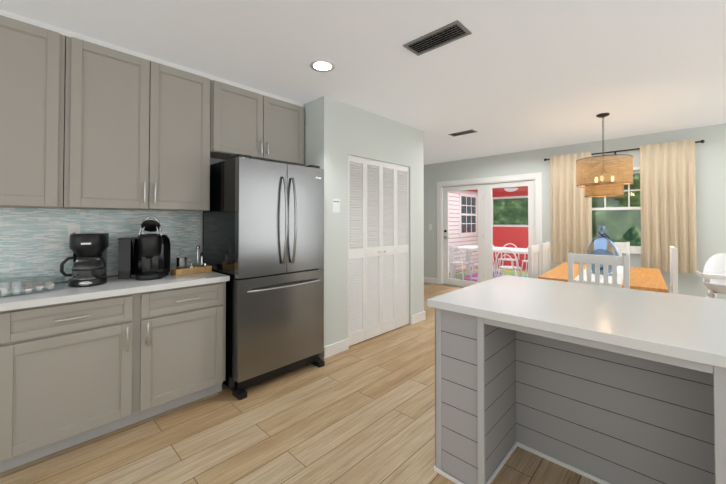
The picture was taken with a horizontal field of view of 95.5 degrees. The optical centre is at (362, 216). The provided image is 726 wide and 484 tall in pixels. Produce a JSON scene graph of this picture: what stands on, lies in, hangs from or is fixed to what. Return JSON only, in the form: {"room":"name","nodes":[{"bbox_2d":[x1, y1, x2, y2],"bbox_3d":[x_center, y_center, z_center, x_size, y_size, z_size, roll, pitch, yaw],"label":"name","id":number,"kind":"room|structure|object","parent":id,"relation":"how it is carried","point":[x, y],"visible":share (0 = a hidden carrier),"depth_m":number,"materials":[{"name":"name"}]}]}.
{"room":"kitchen","nodes":[
{"label":"kitchen","id":0,"kind":"room"},
{"bbox_2d":[200,158,224,264],"bbox_3d":[-2.470,0.083,2.055,0.120,2.580,4.800,-1,-1,44],"label":"wall","id":1,"kind":"structure","parent":0,"point":[213,160],"depth_m":3.02,"materials":[{"name":"white paint"}]},
{"bbox_2d":[0,9,67,208],"bbox_3d":[-2.342,-0.634,1.873,0.329,1.149,0.939,-1,-1,44],"label":"upper cabinet","id":2,"kind":"object","parent":1,"relation":"attached to","point":[33,53],"depth_m":2.00,"materials":[{"name":"grey wood"}]},
{"bbox_2d":[0,207,199,285],"bbox_3d":[-2.350,0.193,2.085,0.008,0.520,2.512,-1,-1,44],"label":"backsplash","id":3,"kind":"structure","parent":1,"relation":"attached to","point":[34,242],"depth_m":2.32,"materials":[{"name":"tile"}]},
{"bbox_2d":[67,225,80,241],"bbox_3d":[-2.072,0.124,2.365,0.010,0.117,0.070,-1,-1,44],"label":"outlet","id":4,"kind":"object","parent":3,"relation":"attached to","point":[73,229],"visible":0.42,"depth_m":2.36,"materials":[{"name":"white plastic"}]},
{"bbox_2d":[68,31,223,210],"bbox_3d":[-1.676,-0.624,2.570,0.329,1.149,0.989,-1,-1,44],"label":"upper cabinet","id":5,"kind":"object","parent":1,"relation":"attached to","point":[86,122],"depth_m":2.39,"materials":[{"name":"grey wood"}]},
{"bbox_2d":[0,282,599,483],"bbox_3d":[0.385,1.404,2.145,9.000,0.060,8.900,-1,-1,44],"label":"floor","id":6,"kind":"structure","parent":0,"point":[362,412],"depth_m":2.05,"materials":[{"name":"brown wood"}]},
{"bbox_2d":[0,282,225,472],"bbox_3d":[-1.724,0.937,2.299,0.604,0.880,1.302,-1,-1,44],"label":"base cabinet","id":7,"kind":"object","parent":6,"relation":"on","point":[78,365],"depth_m":2.01,"materials":[{"name":"grey wood"}]},
{"bbox_2d":[0,270,229,313],"bbox_3d":[-2.124,0.470,1.861,0.639,0.040,2.506,-1,-1,44],"label":"countertop","id":8,"kind":"structure","parent":7,"relation":"on","point":[114,286],"depth_m":2.07,"materials":[{"name":"white stone"}]},
{"bbox_2d":[0,275,65,296],"bbox_3d":[-2.036,0.413,1.940,0.246,0.075,0.430,-1,-1,44],"label":"tray","id":9,"kind":"object","parent":8,"relation":"on","point":[16,288],"visible":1,"depth_m":1.95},
{"bbox_2d":[60,233,108,286],"bbox_3d":[-1.853,0.285,2.210,0.264,0.338,0.264,-1,-1,44],"label":"coffee maker","id":10,"kind":"object","parent":8,"relation":"on","point":[89,266],"visible":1,"depth_m":2.14,"materials":[{"name":"black plastic"}]},
{"bbox_2d":[117,216,170,280],"bbox_3d":[-1.633,0.228,2.478,0.341,0.462,0.340,-1,-1,44],"label":"coffee maker","id":11,"kind":"object","parent":8,"relation":"on","point":[141,256],"visible":1,"depth_m":2.41,"materials":[{"name":"black plastic"}]},
{"bbox_2d":[171,245,211,275],"bbox_3d":[-1.389,0.349,2.678,0.120,0.225,0.270,-1,-1,44],"label":"caddy","id":12,"kind":"object","parent":8,"relation":"on","point":[181,268],"visible":1,"depth_m":2.62,"materials":[{"name":"brown wood"}]},
{"bbox_2d":[203,154,324,399],"bbox_3d":[-0.884,0.457,3.010,0.789,1.860,0.830,-1,-1,44],"label":"fridge","id":13,"kind":"object","parent":6,"relation":"on","point":[263,234],"visible":0.98,"depth_m":2.71,"materials":[{"name":"silver metal"}]},
{"bbox_2d":[528,244,540,278],"bbox_3d":[2.238,0.875,3.856,0.460,1.050,0.450,-1,-1,40],"label":"chair","id":14,"kind":"object","parent":6,"relation":"on","point":[533,261],"visible":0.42,"depth_m":3.95,"materials":[{"name":"white"}]},
{"bbox_2d":[540,242,549,274],"bbox_3d":[2.622,0.882,4.316,0.460,1.050,0.450,-1,-1,40],"label":"chair","id":15,"kind":"object","parent":6,"relation":"on","point":[544,257],"visible":0.29,"depth_m":4.39,"materials":[{"name":"white"}]},
{"bbox_2d":[433,307,725,483],"bbox_3d":[1.881,0.918,1.075,3.147,0.880,1.052,-1,-1,44],"label":"kitchen island","id":16,"kind":"object","parent":6,"relation":"on","point":[605,384],"depth_m":1.68,"materials":[{"name":"grey wood"}]},
{"bbox_2d":[427,275,725,370],"bbox_3d":[1.887,0.458,1.082,3.200,0.040,1.104,-1,-1,44],"label":"island countertop","id":17,"kind":"structure","parent":16,"relation":"on","point":[692,329],"depth_m":1.52,"materials":[{"name":"white stone"}]},
{"bbox_2d":[568,253,629,288],"bbox_3d":[2.193,0.863,3.053,0.450,1.050,0.460,-1,-1,40],"label":"chair","id":18,"kind":"object","parent":6,"relation":"on","point":[604,260],"visible":0.23,"depth_m":2.88,"materials":[{"name":"white wood"}]},
{"bbox_2d":[538,262,667,292],"bbox_3d":[2.772,1.024,3.799,1.020,0.750,1.620,-1,-1,40],"label":"dining table","id":19,"kind":"object","parent":6,"relation":"on","point":[648,279],"visible":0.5,"depth_m":3.52,"materials":[{"name":"brown wood"}]},
{"bbox_2d":[574,268,586,283],"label":"table runner","id":20,"kind":"object","parent":19,"relation":"on","point":[576,280],"depth_m":3.38,"materials":[{"name":"fabric"}]},
{"bbox_2d":[592,271,594,284],"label":"table runner","id":21,"kind":"object","parent":19,"relation":"on","point":[593,274],"depth_m":3.38,"materials":[{"name":"fabric"}]},
{"bbox_2d":[600,274,611,286],"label":"table runner","id":22,"kind":"object","parent":19,"relation":"on","point":[601,275],"depth_m":3.26,"materials":[{"name":"fabric"}]},
{"bbox_2d":[587,226,618,273],"bbox_3d":[2.695,0.378,3.716,0.300,0.530,0.300,-1,-1,44],"label":"vase","id":23,"kind":"object","parent":22,"relation":"on","point":[601,242],"visible":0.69,"depth_m":3.64,"materials":[{"name":"blue glass"}]},
{"bbox_2d":[617,266,622,287],"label":"table runner","id":24,"kind":"object","parent":19,"relation":"on","point":[619,276],"depth_m":3.50,"materials":[{"name":"fabric"}]},
{"bbox_2d":[614,242,629,263],"bbox_3d":[3.390,0.885,4.542,0.450,1.050,0.460,-1,-1,40],"label":"chair","id":25,"kind":"object","parent":6,"relation":"on","point":[621,245],"visible":0.08,"depth_m":4.60,"materials":[{"name":"white wood"}]},
{"bbox_2d":[669,246,677,293],"bbox_3d":[3.339,0.875,3.849,0.460,1.050,0.450,-1,-1,40],"label":"chair","id":26,"kind":"object","parent":6,"relation":"on","point":[673,270],"visible":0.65,"depth_m":3.56,"materials":[{"name":"white"}]},
{"bbox_2d":[695,253,725,297],"bbox_3d":[4.054,0.914,3.644,0.604,0.975,0.703,-1,-1,38],"label":"chair","id":27,"kind":"object","parent":6,"relation":"on","point":[713,275],"visible":0.77,"depth_m":3.83,"materials":[{"name":"white plastic"}]},
{"bbox_2d":[302,99,316,165],"bbox_3d":[-0.660,0.105,3.576,0.640,2.580,0.100,-1,-1,44],"label":"wall","id":28,"kind":"structure","parent":0,"point":[310,132],"depth_m":3.41,"materials":[{"name":"white paint"}]},
{"bbox_2d":[224,79,303,165],"bbox_3d":[-1.053,-0.864,3.227,0.329,0.649,0.960,-1,-1,44],"label":"upper cabinet","id":29,"kind":"object","parent":28,"relation":"attached to","point":[258,124],"depth_m":3.10,"materials":[{"name":"grey wood"}]},
{"bbox_2d":[319,346,325,358],"bbox_3d":[-0.600,1.336,3.420,0.616,0.115,0.016,-1,-1,44],"label":"baseboard","id":30,"kind":"structure","parent":28,"relation":"attached to","point":[322,355],"depth_m":3.22,"materials":[{"name":"white wood"}]},
{"bbox_2d":[0,0,725,164],"bbox_3d":[0.385,-1.235,2.184,9.000,0.060,8.900,-1,-1,44],"label":"ceiling","id":31,"kind":"structure","parent":0,"point":[508,76],"depth_m":2.48,"materials":[{"name":"white paint"}]},
{"bbox_2d":[310,60,334,71],"bbox_3d":[-0.323,-1.195,2.630,0.200,0.006,0.200,-1,-1,44],"label":"recessed light","id":32,"kind":"object","parent":31,"relation":"in","point":[322,65],"visible":1,"depth_m":2.62,"materials":[{"name":"white"}]},
{"bbox_2d":[403,20,471,55],"bbox_3d":[0.496,-1.198,2.243,0.420,0.012,0.190,-1,-1,44],"label":"ceiling vent","id":33,"kind":"object","parent":31,"relation":"in","point":[445,34],"visible":1,"depth_m":2.23,"materials":[{"name":"grey metal"}]},
{"bbox_2d":[448,129,476,136],"bbox_3d":[1.398,-1.163,4.630,0.360,0.012,0.150,-1,-1,44],"label":"ceiling vent","id":34,"kind":"object","parent":31,"relation":"in","point":[463,133],"visible":0.96,"depth_m":4.62,"materials":[{"name":"grey metal"}]},
{"bbox_2d":[576,113,633,197],"bbox_3d":[2.786,-0.704,3.825,0.540,0.953,0.540,-1,-1,44],"label":"pendant light","id":35,"kind":"object","parent":31,"relation":"hanging from","point":[600,172],"visible":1,"depth_m":3.69,"materials":[{"name":"brown wicker"}]},
{"bbox_2d":[317,96,423,346],"bbox_3d":[0.184,0.111,3.917,0.110,2.580,1.760,-1,-1,44],"label":"wall","id":36,"kind":"structure","parent":0,"point":[344,130],"depth_m":3.46,"materials":[{"name":"white paint"}]},
{"bbox_2d":[333,199,339,212],"bbox_3d":[-0.272,-0.108,3.361,0.002,0.140,0.100,-1,-1,44],"label":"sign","id":37,"kind":"object","parent":36,"relation":"attached to","point":[336,205],"visible":1,"depth_m":3.36,"materials":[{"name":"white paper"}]},
{"bbox_2d":[326,338,348,357],"bbox_3d":[-0.258,1.335,3.345,0.016,0.115,0.308,-1,-1,44],"label":"baseboard","id":38,"kind":"structure","parent":36,"relation":"attached to","point":[336,348],"depth_m":3.33,"materials":[{"name":"white wood"}]},
{"bbox_2d":[348,155,408,345],"bbox_3d":[0.209,0.373,3.903,0.090,2.044,1.116,-1,-1,44],"label":"closet door","id":39,"kind":"structure","parent":36,"relation":"attached to","point":[378,247],"depth_m":3.85,"materials":[{"name":"white wood"}]},
{"bbox_2d":[411,311,425,324],"bbox_3d":[0.736,1.350,4.387,0.016,0.115,0.324,-1,-1,44],"label":"baseboard","id":40,"kind":"structure","parent":36,"relation":"attached to","point":[418,317],"depth_m":4.37,"materials":[{"name":"white wood"}]},
{"bbox_2d":[424,123,725,298],"bbox_3d":[3.435,0.132,5.363,9.000,2.580,0.140,-1,-1,44],"label":"wall","id":41,"kind":"structure","parent":0,"point":[710,159],"depth_m":4.79,"materials":[{"name":"white paint"}]},
{"bbox_2d":[424,277,436,283],"bbox_3d":[0.885,1.399,7.669,1.900,0.115,0.016,-1,-1,44],"label":"baseboard","id":42,"kind":"structure","parent":41,"relation":"attached to","point":[427,280],"depth_m":7.11,"materials":[{"name":"white wood"}]},
{"bbox_2d":[437,172,541,287],"bbox_3d":[2.359,0.350,6.369,2.040,2.175,0.163,-1,-1,44],"label":"patio door","id":43,"kind":"structure","parent":41,"relation":"attached to","point":[486,185],"depth_m":6.36,"materials":[{"name":"white"}]},
{"bbox_2d":[592,166,640,253],"bbox_3d":[3.821,-0.082,4.973,1.100,1.261,0.174,-1,-1,44],"label":"dining room window","id":44,"kind":"structure","parent":41,"relation":"in","point":[635,249],"depth_m":4.90,"materials":[{"name":"white wood"}]},
{"bbox_2d":[544,140,704,160],"bbox_3d":[3.740,-0.939,4.916,1.880,0.079,0.108,-1,-1,44],"label":"curtain rod","id":45,"kind":"object","parent":41,"relation":"attached to","point":[614,152],"visible":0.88,"depth_m":4.84,"materials":[{"name":"grey metal"}]},
{"bbox_2d":[550,152,591,263],"bbox_3d":[3.282,-0.112,5.232,0.576,1.745,0.078,-1,-1,44],"label":"curtain","id":46,"kind":"object","parent":45,"relation":"hanging from","point":[570,218],"visible":0.83,"depth_m":5.25,"materials":[{"name":"fabric"}]},
{"bbox_2d":[640,139,696,273],"bbox_3d":[4.103,-0.124,4.449,0.552,1.745,0.078,-1,-1,44],"label":"curtain","id":47,"kind":"object","parent":45,"relation":"hanging from","point":[668,191],"visible":0.96,"depth_m":4.45,"materials":[{"name":"fabric"}]},
{"label":"outside","id":48,"kind":"structure","parent":0,"visible":0},
{"bbox_2d":[449,266,527,280],"bbox_3d":[3.462,1.503,8.015,3.150,0.058,3.755,-1,-1,44],"label":"floor","id":49,"kind":"structure","parent":48,"point":[474,277],"depth_m":8.52,"materials":[{"name":"multicoloured"}]},
{"bbox_2d":[449,246,471,279],"bbox_3d":[2.122,1.061,7.304,0.442,0.824,0.427,-1,-1,44],"label":"porch chair","id":50,"kind":"object","parent":49,"relation":"on","point":[455,262],"depth_m":7.21,"materials":[{"name":"white"}]},
{"bbox_2d":[469,247,495,280],"bbox_3d":[2.520,1.056,6.925,0.442,0.824,0.427,-1,-1,44],"label":"porch chair","id":51,"kind":"object","parent":49,"relation":"on","point":[475,264],"depth_m":6.92,"materials":[{"name":"white"}]},
{"bbox_2d":[473,245,496,274],"bbox_3d":[3.063,1.076,8.291,0.442,0.824,0.427,-1,-1,44],"label":"porch chair","id":52,"kind":"object","parent":49,"relation":"on","point":[493,262],"depth_m":8.28,"materials":[{"name":"white"}]},
{"bbox_2d":[449,186,527,272],"bbox_3d":[3.595,0.211,7.963,2.980,2.540,3.835,-1,-1,44],"label":"shell","id":53,"kind":"object","parent":49,"relation":"on","point":[468,211],"depth_m":9.48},
{"bbox_2d":[449,245,527,278],"bbox_3d":[2.983,1.098,7.410,1.800,0.750,0.900,-1,-1,44],"label":"table","id":54,"kind":"object","parent":49,"relation":"on","point":[496,249],"depth_m":7.65,"materials":[{"name":"white"}]},
{"bbox_2d":[495,243,519,276],"bbox_3d":[3.461,1.070,7.911,0.442,0.824,0.427,-1,-1,44],"label":"porch chair","id":55,"kind":"object","parent":49,"relation":"on","point":[504,258],"depth_m":7.90,"materials":[{"name":"white"}]},
{"bbox_2d":[495,249,522,276],"bbox_3d":[2.918,1.050,6.545,0.442,0.824,0.427,-1,-1,44],"label":"porch chair","id":56,"kind":"object","parent":49,"relation":"on","point":[517,267],"depth_m":6.48,"materials":[{"name":"white"}]},
{"bbox_2d":[520,247,527,276],"bbox_3d":[3.859,1.065,7.532,0.442,0.824,0.427,-1,-1,44],"label":"porch chair","id":57,"kind":"object","parent":49,"relation":"on","point":[524,260],"depth_m":7.68,"materials":[{"name":"white"}]},
{"bbox_2d":[493,173,640,245],"bbox_3d":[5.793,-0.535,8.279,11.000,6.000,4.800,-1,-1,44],"label":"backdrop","id":58,"kind":"structure","parent":48,"point":[634,222],"depth_m":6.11,"materials":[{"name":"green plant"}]}
]}

